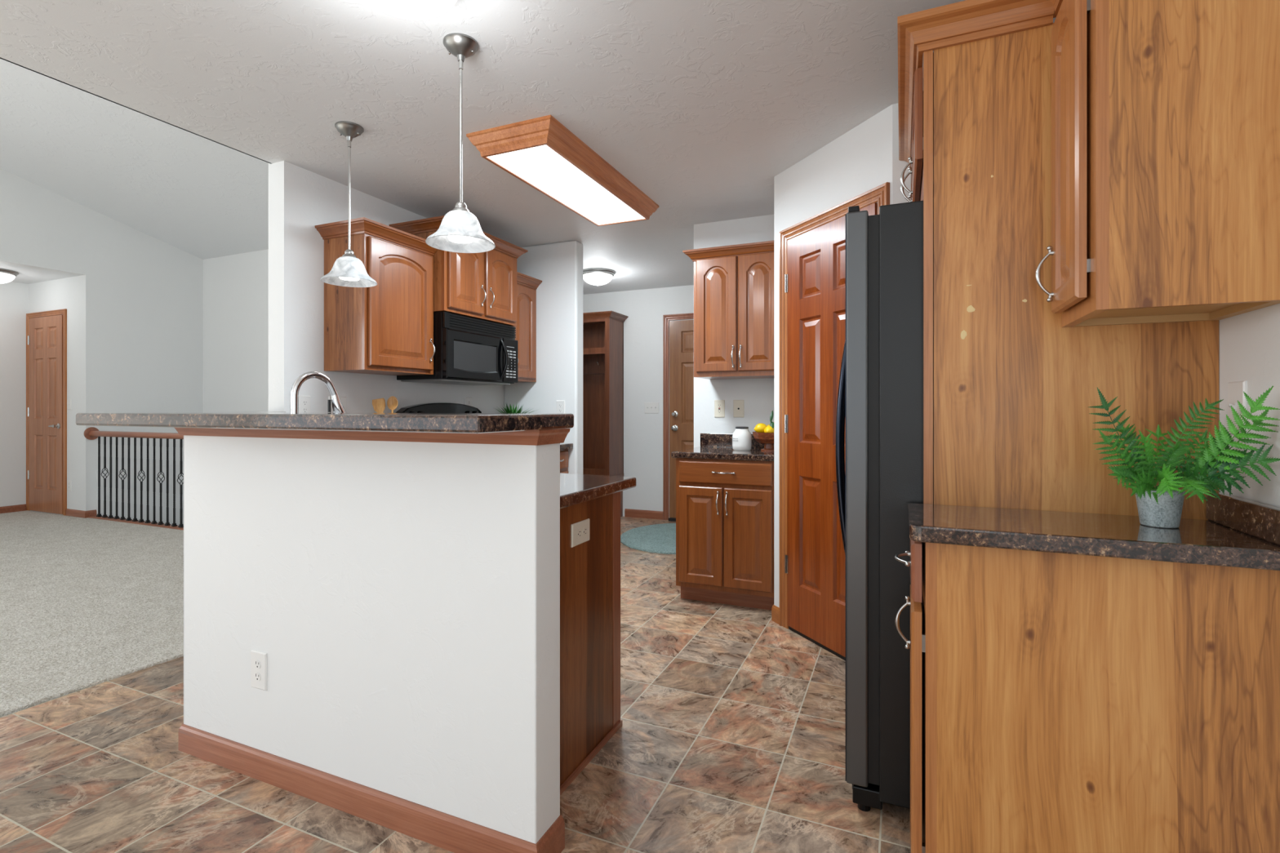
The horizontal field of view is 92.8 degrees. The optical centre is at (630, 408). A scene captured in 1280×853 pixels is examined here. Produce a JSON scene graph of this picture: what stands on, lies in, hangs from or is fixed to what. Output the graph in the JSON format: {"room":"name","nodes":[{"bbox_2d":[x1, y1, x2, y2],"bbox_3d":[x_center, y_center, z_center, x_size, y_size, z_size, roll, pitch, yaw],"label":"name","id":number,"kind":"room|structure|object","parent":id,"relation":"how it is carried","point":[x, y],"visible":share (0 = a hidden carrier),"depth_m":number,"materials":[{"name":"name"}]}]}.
{"room":"kitchen","nodes":[
{"label":"kitchen","id":0,"kind":"room"},
{"bbox_2d":[0,281,27,506],"bbox_3d":[-7.564,-0.187,5.471,0.130,2.700,3.250,0,0,24],"label":"wall","id":1,"kind":"structure","parent":0,"point":[13,295],"depth_m":6.82,"materials":[{"name":"white paint"}]},
{"bbox_2d":[0,504,26,513],"bbox_3d":[-7.483,1.121,5.479,0.013,0.085,3.130,0,0,24],"label":"baseboard","id":2,"kind":"structure","parent":1,"relation":"attached to","point":[4,509],"depth_m":6.80,"materials":[{"name":"brown wood"}]},
{"bbox_2d":[0,262,78,284],"bbox_3d":[-7.051,-1.478,5.309,1.200,0.117,3.370,0,0,24],"label":"ceiling","id":3,"kind":"structure","parent":0,"point":[26,275],"depth_m":6.45,"materials":[{"name":"white paint"}]},
{"bbox_2d":[0,268,18,284],"bbox_3d":[-6.527,-1.349,6.241,0.380,0.143,0.380,0,0,24],"label":"ceiling light","id":4,"kind":"object","parent":3,"relation":"attached to","point":[6,275],"visible":1,"depth_m":6.24,"materials":[{"name":"white glass"}]},
{"bbox_2d":[27,275,79,515],"bbox_3d":[-6.391,-0.187,6.793,1.200,2.700,0.120,0,0,24],"label":"wall","id":5,"kind":"structure","parent":0,"point":[62,293],"depth_m":6.57,"materials":[{"name":"white paint"}]},
{"bbox_2d":[26,308,66,515],"bbox_3d":[-6.486,0.041,6.733,0.825,2.245,0.068,0,0,24],"label":"door","id":6,"kind":"structure","parent":5,"relation":"in","point":[46,331],"depth_m":6.74,"materials":[{"name":"brown wood"}]},
{"bbox_2d":[67,398,71,409],"bbox_3d":[-6.044,-0.052,6.564,0.072,0.117,0.017,0,0,24],"label":"light switch","id":7,"kind":"object","parent":5,"relation":"attached to","point":[69,400],"visible":1,"depth_m":6.56,"materials":[{"name":"white plastic"}]},
{"bbox_2d":[67,480,71,491],"bbox_3d":[-6.042,0.825,6.568,0.072,0.117,0.008,0,0,24],"label":"wall outlet","id":8,"kind":"object","parent":5,"relation":"attached to","point":[69,482],"visible":1,"depth_m":6.56,"materials":[{"name":"white plastic"}]},
{"bbox_2d":[65,508,96,518],"bbox_3d":[-5.902,1.121,6.553,0.378,0.085,0.103,0,0,24],"label":"baseboard","id":9,"kind":"structure","parent":5,"relation":"attached to","point":[73,513],"depth_m":6.49,"materials":[{"name":"brown wood"}]},
{"bbox_2d":[0,168,203,525],"bbox_3d":[-6.935,-0.037,3.924,0.138,7.200,7.934,0,0,24],"label":"wall","id":10,"kind":"structure","parent":0,"point":[141,295],"depth_m":6.74,"materials":[{"name":"white paint"}]},
{"bbox_2d":[0,58,268,259],"bbox_3d":[-4.710,-2.662,2.943,5.000,1.690,8.150,0,0,24],"label":"ceiling","id":11,"kind":"structure","parent":0,"point":[202,197],"depth_m":5.57,"materials":[{"name":"white paint"}]},
{"bbox_2d":[0,57,271,163],"bbox_3d":[-2.952,-1.337,0.733,0.010,0.120,5.340,0,0,24],"label":"wall","id":12,"kind":"structure","parent":0,"point":[0,57],"depth_m":2.55,"materials":[{"name":"white paint"}]},
{"bbox_2d":[183,435,184,724],"bbox_3d":[-1.655,0.608,2.652,0.114,1.110,1.154,0,0,-18],"label":"wall","id":13,"kind":"structure","parent":0,"point":[184,435],"depth_m":2.09,"materials":[{"name":"white paint"}]},
{"bbox_2d":[75,411,573,433],"bbox_3d":[-1.257,0.031,2.052,2.481,0.038,0.874,0,0,43],"label":"countertop","id":14,"kind":"structure","parent":13,"relation":"on","point":[453,423],"depth_m":1.46,"materials":[{"name":"stone"}]},
{"bbox_2d":[178,722,564,852],"bbox_3d":[-1.214,1.121,2.173,2.373,0.085,0.580,0,0,42],"label":"baseboard","id":15,"kind":"structure","parent":13,"relation":"attached to","point":[454,834],"depth_m":1.73,"materials":[{"name":"brown wood"}]},
{"bbox_2d":[174,427,570,445],"bbox_3d":[-1.214,0.070,2.162,2.402,0.038,0.601,0,0,42],"label":"trim","id":16,"kind":"structure","parent":13,"relation":"attached to","point":[544,437],"depth_m":1.67,"materials":[{"name":"brown wood"}]},
{"bbox_2d":[203,248,268,412],"bbox_3d":[-3.087,0.663,6.618,4.980,5.800,0.116,0,0,24],"label":"wall","id":17,"kind":"structure","parent":0,"point":[236,286],"depth_m":7.27,"materials":[{"name":"white paint"}]},
{"bbox_2d":[184,435,559,844],"bbox_3d":[-0.857,0.608,1.853,1.416,1.110,0.120,0,0,24],"label":"wall","id":18,"kind":"structure","parent":0,"point":[402,599],"depth_m":1.71,"materials":[{"name":"white paint"}]},
{"bbox_2d":[250,649,266,690],"bbox_3d":[-1.173,0.825,1.924,0.072,0.117,0.008,0,0,24],"label":"wall outlet","id":19,"kind":"object","parent":18,"relation":"attached to","point":[258,659],"visible":1,"depth_m":1.92,"materials":[{"name":"white plastic"}]},
{"bbox_2d":[254,660,260,669],"bbox_3d":[-1.175,0.805,1.921,0.028,0.027,0.002,0,0,24],"label":"receptacle","id":20,"kind":"object","parent":19,"relation":"attached to","point":[257,663],"depth_m":1.92,"materials":[{"name":"white plastic"}]},
{"bbox_2d":[254,672,260,681],"bbox_3d":[-1.175,0.845,1.921,0.028,0.027,0.002,0,0,24],"label":"receptacle","id":21,"kind":"object","parent":19,"relation":"attached to","point":[257,675],"depth_m":1.92,"materials":[{"name":"white plastic"}]},
{"bbox_2d":[268,160,504,413],"bbox_3d":[-1.294,-0.087,4.373,0.120,2.700,2.660,0,0,24],"label":"wall","id":22,"kind":"structure","parent":0,"point":[300,199],"depth_m":3.27,"materials":[{"name":"white paint"}]},
{"bbox_2d":[298,395,310,412],"bbox_3d":[-1.730,-0.012,3.237,0.008,0.117,0.072,0,0,24],"label":"wall outlet","id":23,"kind":"object","parent":22,"relation":"attached to","point":[304,401],"visible":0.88,"depth_m":3.23,"materials":[{"name":"white plastic"}]},
{"bbox_2d":[328,395,346,413],"bbox_3d":[-1.640,-0.012,3.427,0.017,0.117,0.117,0,0,24],"label":"light switch","id":24,"kind":"object","parent":22,"relation":"attached to","point":[343,399],"visible":0.15,"depth_m":3.45,"materials":[{"name":"white plastic"}]},
{"bbox_2d":[314,217,437,375],"bbox_3d":[-1.424,-0.601,3.486,0.365,0.783,0.576,0,0,24],"label":"upper cabinet","id":25,"kind":"object","parent":22,"relation":"attached to","point":[386,327],"visible":0.99,"depth_m":3.33,"materials":[{"name":"brown wood"}]},
{"bbox_2d":[388,215,528,326],"bbox_3d":[-1.115,-0.868,4.083,0.445,0.548,0.873,0,0,24],"label":"upper cabinet","id":26,"kind":"object","parent":22,"relation":"attached to","point":[482,286],"visible":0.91,"depth_m":3.92,"materials":[{"name":"brown wood"}]},
{"bbox_2d":[396,311,518,385],"bbox_3d":[-1.113,-0.381,4.083,0.444,0.416,0.752,0,0,24],"label":"microwave","id":27,"kind":"object","parent":26,"relation":"attached to","point":[469,351],"visible":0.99,"depth_m":3.91,"materials":[{"name":"black"}]},
{"bbox_2d":[465,397,471,406],"bbox_3d":[-1.183,-0.027,4.466,0.008,0.117,0.072,0,0,24],"label":"wall outlet","id":28,"kind":"object","parent":22,"relation":"attached to","point":[468,400],"visible":0.48,"depth_m":4.46,"materials":[{"name":"white plastic"}]},
{"bbox_2d":[514,271,542,382],"bbox_3d":[-0.919,-0.601,4.619,0.364,0.783,0.373,0,0,24],"label":"upper cabinet","id":29,"kind":"object","parent":22,"relation":"attached to","point":[526,286],"visible":0.21,"depth_m":4.59,"materials":[{"name":"brown wood"}]},
{"bbox_2d":[0,516,910,852],"bbox_3d":[-0.768,1.213,1.874,4.274,0.100,9.200,0,0,24],"label":"floor","id":30,"kind":"structure","parent":0,"point":[731,738],"depth_m":1.97,"materials":[{"name":"tile"}]},
{"bbox_2d":[0,510,183,717],"bbox_3d":[-5.434,1.207,2.658,6.050,0.112,6.840,0,0,24],"label":"carpet","id":31,"kind":"object","parent":30,"relation":"on","point":[86,602],"visible":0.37,"depth_m":3.63,"materials":[{"name":"beige carpet"}]},
{"bbox_2d":[84,426,183,530],"bbox_3d":[-3.521,0.672,5.506,4.850,0.958,0.136,0,0,24],"label":"stair railing","id":32,"kind":"object","parent":31,"relation":"on","point":[91,433],"visible":0.35,"depth_m":6.16,"materials":[{"name":"black metal"}]},
{"bbox_2d":[395,402,481,413],"bbox_3d":[-0.991,0.550,4.016,0.696,1.185,0.781,0,0,24],"label":"range","id":33,"kind":"object","parent":30,"relation":"on","point":[435,407],"visible":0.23,"depth_m":4.07,"materials":[{"name":"black"}]},
{"bbox_2d":[560,448,568,473],"bbox_3d":[-0.790,0.729,4.562,0.647,0.868,0.365,0,0,24],"label":"base cabinet","id":34,"kind":"object","parent":30,"relation":"on","point":[563,452],"visible":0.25,"depth_m":4.54,"materials":[{"name":"brown wood"}]},
{"bbox_2d":[560,443,573,449],"bbox_3d":[-0.794,0.277,4.564,0.637,0.037,0.371,0,0,24],"label":"countertop","id":35,"kind":"structure","parent":34,"relation":"on","point":[562,446],"depth_m":4.51,"materials":[{"name":"stone"}]},
{"bbox_2d":[494,402,541,413],"bbox_3d":[-0.872,0.101,4.603,0.391,0.314,0.368,0,0,24],"label":"potted grass","id":36,"kind":"object","parent":35,"relation":"on","point":[507,410],"depth_m":4.58,"materials":[{"name":"plant"}]},
{"bbox_2d":[560,491,622,795],"bbox_3d":[-0.749,0.730,2.239,1.312,0.866,0.668,0,0,24],"label":"base cabinet","id":37,"kind":"object","parent":30,"relation":"on","point":[590,570],"visible":0.04,"depth_m":2.03,"materials":[{"name":"brown wood"}]},
{"bbox_2d":[571,518,589,547],"bbox_3d":[-0.159,0.399,1.966,0.008,0.072,0.117,0,0,24],"label":"wall outlet","id":38,"kind":"object","parent":37,"relation":"attached to","point":[580,530],"visible":1,"depth_m":1.96,"materials":[{"name":"beige plastic"}]},
{"bbox_2d":[577,529,581,538],"bbox_3d":[-0.164,0.399,1.947,0.002,0.028,0.027,0,0,24],"label":"receptacle","id":39,"kind":"object","parent":38,"relation":"attached to","point":[579,531],"depth_m":1.95,"materials":[{"name":"beige plastic"}]},
{"bbox_2d":[582,527,586,536],"bbox_3d":[-0.148,0.399,1.983,0.002,0.028,0.027,0,0,24],"label":"receptacle","id":40,"kind":"object","parent":38,"relation":"attached to","point":[584,529],"depth_m":1.98,"materials":[{"name":"beige plastic"}]},
{"bbox_2d":[560,473,635,509],"bbox_3d":[-0.869,0.278,2.743,1.981,0.039,1.490,0,0,24],"label":"countertop","id":41,"kind":"structure","parent":37,"relation":"on","point":[575,489],"depth_m":2.09,"materials":[{"name":"stone"}]},
{"bbox_2d":[290,371,346,413],"bbox_3d":[-1.225,0.055,2.384,0.103,0.406,0.221,0,0,24],"label":"kitchen faucet","id":42,"kind":"object","parent":41,"relation":"on","point":[337,406],"visible":0.63,"depth_m":2.38,"materials":[{"name":"silver metal"}]},
{"bbox_3d":[-1.429,0.191,3.629,0.116,0.135,0.116,0,0,24],"label":"utensil crock","id":43,"kind":"object","parent":41,"relation":"on","visible":0},
{"bbox_2d":[372,399,384,413],"bbox_3d":[-1.465,0.088,3.594,0.102,0.294,0.038,0,0,-39],"label":"spatula","id":44,"kind":"object","parent":43,"relation":"in","point":[378,405],"visible":0.6,"depth_m":3.58,"materials":[{"name":"brown wood"}]},
{"bbox_2d":[386,395,398,413],"bbox_3d":[-1.434,0.078,3.658,0.055,0.311,0.061,0,0,24],"label":"wooden spoon","id":45,"kind":"object","parent":43,"relation":"in","point":[393,402],"visible":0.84,"depth_m":3.67,"materials":[{"name":"brown wood"}]},
{"bbox_2d":[582,311,628,517],"bbox_3d":[-0.470,0.082,6.501,0.758,2.162,0.498,0,0,24],"label":"locker","id":46,"kind":"object","parent":30,"relation":"on","point":[602,331],"visible":0.59,"depth_m":6.57,"materials":[{"name":"brown wood"}]},
{"bbox_2d":[620,523,675,554],"bbox_3d":[0.496,1.151,5.493,1.164,0.021,1.292,0,0,24],"label":"rug","id":47,"kind":"object","parent":30,"relation":"on","point":[657,538],"visible":0.41,"depth_m":5.38,"materials":[{"name":"teal fabric"}]},
{"bbox_2d":[675,457,773,610],"bbox_3d":[0.652,0.729,3.789,0.604,0.868,0.612,0,0,24],"label":"base cabinet","id":48,"kind":"object","parent":30,"relation":"on","point":[725,508],"visible":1,"depth_m":3.55,"materials":[{"name":"brown wood"}]},
{"bbox_2d":[671,433,773,461],"bbox_3d":[0.649,0.231,3.810,0.629,0.129,0.579,0,0,24],"label":"countertop","id":49,"kind":"structure","parent":48,"relation":"on","point":[713,446],"depth_m":3.67,"materials":[{"name":"stone"}]},
{"bbox_2d":[732,426,751,450],"bbox_3d":[0.700,0.184,3.825,0.120,0.147,0.121,0,0,24],"label":"ceramic jar","id":50,"kind":"object","parent":49,"relation":"on","point":[741,437],"visible":1,"depth_m":3.78,"materials":[{"name":"white ceramic"}]},
{"bbox_2d":[752,431,773,451],"bbox_3d":[0.859,0.201,3.777,0.210,0.115,0.210,0,0,24],"label":"fruit bowl","id":51,"kind":"object","parent":49,"relation":"on","point":[766,438],"visible":0.75,"depth_m":3.72,"materials":[{"name":"brown wood"}]},
{"bbox_2d":[754,422,767,432],"bbox_3d":[0.808,0.120,3.772,0.082,0.064,0.066,0,0,24],"label":"lemon","id":52,"kind":"object","parent":51,"relation":"in","point":[759,428],"visible":0.7,"depth_m":3.75,"materials":[{"name":"yellow food"}]},
{"bbox_2d":[764,426,773,432],"bbox_3d":[0.853,0.135,3.734,0.064,0.064,0.085,0,0,24],"label":"lemon","id":53,"kind":"object","parent":51,"relation":"in","point":[767,429],"visible":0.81,"depth_m":3.71,"materials":[{"name":"yellow food"}]},
{"bbox_2d":[769,410,773,428],"bbox_3d":[0.891,0.075,3.746,0.076,0.132,0.092,0,0,24],"label":"plant","id":54,"kind":"object","parent":53,"relation":"on","point":[771,424],"visible":0.36,"depth_m":3.77,"materials":[{"name":"green plant"}]},
{"bbox_2d":[835,199,933,811],"bbox_3d":[1.130,0.287,2.035,0.829,1.752,0.893,0,0,24],"label":"refrigerator","id":55,"kind":"object","parent":30,"relation":"on","point":[880,395],"visible":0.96,"depth_m":1.73,"materials":[{"name":"black metal"}]},
{"bbox_2d":[923,22,1218,519],"bbox_3d":[1.087,0.092,1.548,0.618,2.142,0.020,0,0,24],"label":"end panel","id":56,"kind":"object","parent":30,"relation":"on","point":[1015,388],"visible":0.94,"depth_m":1.58,"materials":[{"name":"laminate"}]},
{"bbox_2d":[894,539,1279,852],"bbox_3d":[0.989,0.729,1.416,0.690,0.868,0.301,0,0,24],"label":"base cabinet","id":57,"kind":"object","parent":30,"relation":"on","point":[1060,703],"visible":1,"depth_m":1.27,"materials":[{"name":"laminate"}]},
{"bbox_2d":[907,491,1279,570],"bbox_3d":[0.993,0.243,1.385,0.657,0.104,0.357,0,0,24],"label":"countertop","id":58,"kind":"structure","parent":57,"relation":"on","point":[1237,531],"depth_m":1.27,"materials":[{"name":"stone"}]},
{"bbox_2d":[1088,386,1279,528],"bbox_3d":[1.160,0.104,1.285,0.206,0.308,0.314,0,0,-29],"label":"potted fern","id":59,"kind":"object","parent":58,"relation":"on","point":[1161,506],"visible":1,"depth_m":1.29,"materials":[{"name":"plant"}]},
{"bbox_2d":[1135,488,1185,528],"bbox_3d":[1.168,0.217,1.347,0.085,0.081,0.085,0,0,24],"label":"pot","id":60,"kind":"object","parent":59,"relation":"attached to","point":[1164,511],"depth_m":1.32,"materials":[{"name":"metal"}]},
{"bbox_2d":[0,0,1056,294],"bbox_3d":[-0.756,-1.327,1.868,4.500,0.100,9.400,0,0,24],"label":"ceiling","id":61,"kind":"structure","parent":0,"point":[700,104],"depth_m":2.40,"materials":[{"name":"white paint"}]},
{"bbox_2d":[320,120,377,287],"bbox_3d":[-1.273,-0.925,2.763,0.236,0.703,0.236,0,0,24],"label":"pendant light","id":62,"kind":"object","parent":61,"relation":"hanging from","point":[348,270],"visible":1,"depth_m":2.74,"materials":[{"name":"white glass"}]},
{"bbox_2d":[365,0,457,20],"bbox_3d":[-0.644,-1.206,1.724,0.380,0.143,0.380,0,0,24],"label":"ceiling light","id":63,"kind":"object","parent":61,"relation":"attached to","point":[415,10],"visible":1,"depth_m":1.76,"materials":[{"name":"white glass"}]},
{"bbox_2d":[425,32,495,253],"bbox_3d":[-0.592,-0.925,2.129,0.236,0.703,0.236,0,0,24],"label":"pendant light","id":64,"kind":"object","parent":61,"relation":"hanging from","point":[460,230],"visible":1,"depth_m":2.11,"materials":[{"name":"white glass"}]},
{"bbox_2d":[466,114,658,226],"bbox_3d":[-0.291,-1.230,3.329,0.455,0.095,1.294,0,0,24],"label":"fluorescent light","id":65,"kind":"object","parent":61,"relation":"attached to","point":[541,153],"visible":1,"depth_m":3.05,"materials":[{"name":"brown wood"}]},
{"bbox_2d":[582,267,615,285],"bbox_3d":[-0.306,-1.212,5.685,0.330,0.130,0.330,0,0,24],"label":"ceiling light","id":66,"kind":"object","parent":61,"relation":"attached to","point":[593,276],"visible":0.94,"depth_m":5.58,"materials":[{"name":"white glass"}]},
{"bbox_2d":[582,284,693,516],"bbox_3d":[0.220,-0.057,6.524,2.500,2.440,0.100,0,0,24],"label":"wall","id":67,"kind":"structure","parent":0,"point":[645,308],"depth_m":6.50,"materials":[{"name":"white paint"}]},
{"bbox_2d":[624,508,662,519],"bbox_3d":[0.142,1.121,6.496,0.440,0.085,0.013,0,0,24],"label":"baseboard","id":68,"kind":"structure","parent":67,"relation":"attached to","point":[650,514],"depth_m":6.49,"materials":[{"name":"brown wood"}]},
{"bbox_2d":[644,402,658,413],"bbox_3d":[0.224,-0.012,6.458,0.165,0.117,0.017,0,0,24],"label":"light switch","id":69,"kind":"object","parent":67,"relation":"attached to","point":[650,407],"visible":1,"depth_m":6.46,"materials":[{"name":"white plastic"}]},
{"bbox_2d":[662,312,693,521],"bbox_3d":[0.763,0.088,6.182,0.940,2.150,0.082,0,0,24],"label":"door","id":70,"kind":"structure","parent":67,"relation":"in","point":[677,335],"depth_m":6.34,"materials":[{"name":"brown wood"}]},
{"bbox_2d":[504,213,773,474],"bbox_3d":[0.065,-0.057,4.453,2.300,2.440,0.120,0,0,24],"label":"wall","id":71,"kind":"structure","parent":0,"point":[558,265],"depth_m":4.62,"materials":[{"name":"white paint"}]},
{"bbox_2d":[556,400,564,413],"bbox_3d":[-0.532,-0.005,4.648,0.072,0.117,0.008,0,0,24],"label":"wall outlet","id":72,"kind":"object","parent":71,"relation":"attached to","point":[560,404],"visible":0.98,"depth_m":4.64,"materials":[{"name":"white plastic"}]},
{"bbox_2d":[714,400,724,417],"bbox_3d":[0.606,-0.002,4.142,0.072,0.117,0.009,0,0,24],"label":"wall outlet","id":73,"kind":"object","parent":71,"relation":"attached to","point":[719,405],"visible":1,"depth_m":4.14,"materials":[{"name":"beige plastic"}]},
{"bbox_2d":[682,240,773,379],"bbox_3d":[0.689,-0.601,3.893,0.616,0.797,0.392,0,0,24],"label":"upper cabinet","id":74,"kind":"object","parent":71,"relation":"attached to","point":[734,284],"visible":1,"depth_m":3.75,"materials":[{"name":"brown wood"}]},
{"bbox_2d":[700,433,764,448],"bbox_3d":[0.766,0.212,4.063,0.621,0.092,0.021,0,0,24],"label":"backsplash","id":75,"kind":"structure","parent":71,"relation":"attached to","point":[714,440],"depth_m":4.12,"materials":[{"name":"stone"}]},
{"bbox_2d":[733,400,744,417],"bbox_3d":[0.726,-0.002,4.088,0.072,0.117,0.010,0,0,24],"label":"wall plate","id":76,"kind":"object","parent":71,"relation":"attached to","point":[738,405],"visible":1,"depth_m":4.08,"materials":[{"name":"beige plastic"}]},
{"bbox_2d":[773,102,911,607],"bbox_3d":[1.213,-0.057,3.029,0.576,2.440,1.817,0,0,-22],"label":"wall","id":77,"kind":"structure","parent":0,"point":[865,157],"depth_m":2.97,"materials":[{"name":"white paint"}]},
{"bbox_2d":[771,604,779,624],"bbox_3d":[0.806,1.121,3.381,0.052,0.085,0.208,0,0,8],"label":"baseboard","id":78,"kind":"structure","parent":77,"relation":"attached to","point":[775,610],"depth_m":3.32,"materials":[{"name":"brown wood"}]},
{"bbox_2d":[779,182,889,661],"bbox_3d":[0.917,0.104,2.911,0.082,2.117,0.769,0,0,-21],"label":"door","id":79,"kind":"structure","parent":77,"relation":"in","point":[812,251],"depth_m":3.03,"materials":[{"name":"brown wood"}]},
{"bbox_2d":[1218,303,1279,507],"bbox_3d":[0.612,-0.057,-0.437,0.126,2.440,6.100,0,0,24],"label":"wall","id":80,"kind":"structure","parent":0,"point":[1249,342],"depth_m":1.27,"materials":[{"name":"white paint"}]},
{"bbox_2d":[897,0,1053,202],"bbox_3d":[1.230,-0.828,1.949,0.683,0.451,0.989,0,0,24],"label":"upper cabinet","id":81,"kind":"object","parent":80,"relation":"attached to","point":[966,21],"visible":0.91,"depth_m":1.63,"materials":[{"name":"brown wood"}]},
{"bbox_2d":[1035,0,1279,327],"bbox_3d":[1.125,-0.629,1.326,0.369,0.847,0.357,0,0,24],"label":"upper cabinet","id":82,"kind":"object","parent":80,"relation":"attached to","point":[1166,113],"visible":0.99,"depth_m":1.23,"materials":[{"name":"laminate"}]},
{"bbox_2d":[1227,380,1247,434],"bbox_3d":[1.323,-0.002,1.338,0.017,0.117,0.072,0,0,24],"label":"light switch","id":83,"kind":"object","parent":80,"relation":"attached to","point":[1236,389],"visible":0.64,"depth_m":1.33,"materials":[{"name":"white plastic"}]},
{"bbox_2d":[1206,491,1279,545],"bbox_3d":[1.281,0.225,1.256,0.025,0.067,0.356,0,0,24],"label":"backsplash","id":84,"kind":"structure","parent":80,"relation":"attached to","point":[1261,521],"depth_m":1.26,"materials":[{"name":"stone"}]},
{"bbox_2d":[1279,386,1279,444],"bbox_3d":[1.244,0.013,1.149,0.008,0.117,0.072,0,0,24],"label":"wall outlet","id":85,"kind":"object","parent":80,"relation":"attached to","point":[1279,387],"visible":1,"depth_m":1.18,"materials":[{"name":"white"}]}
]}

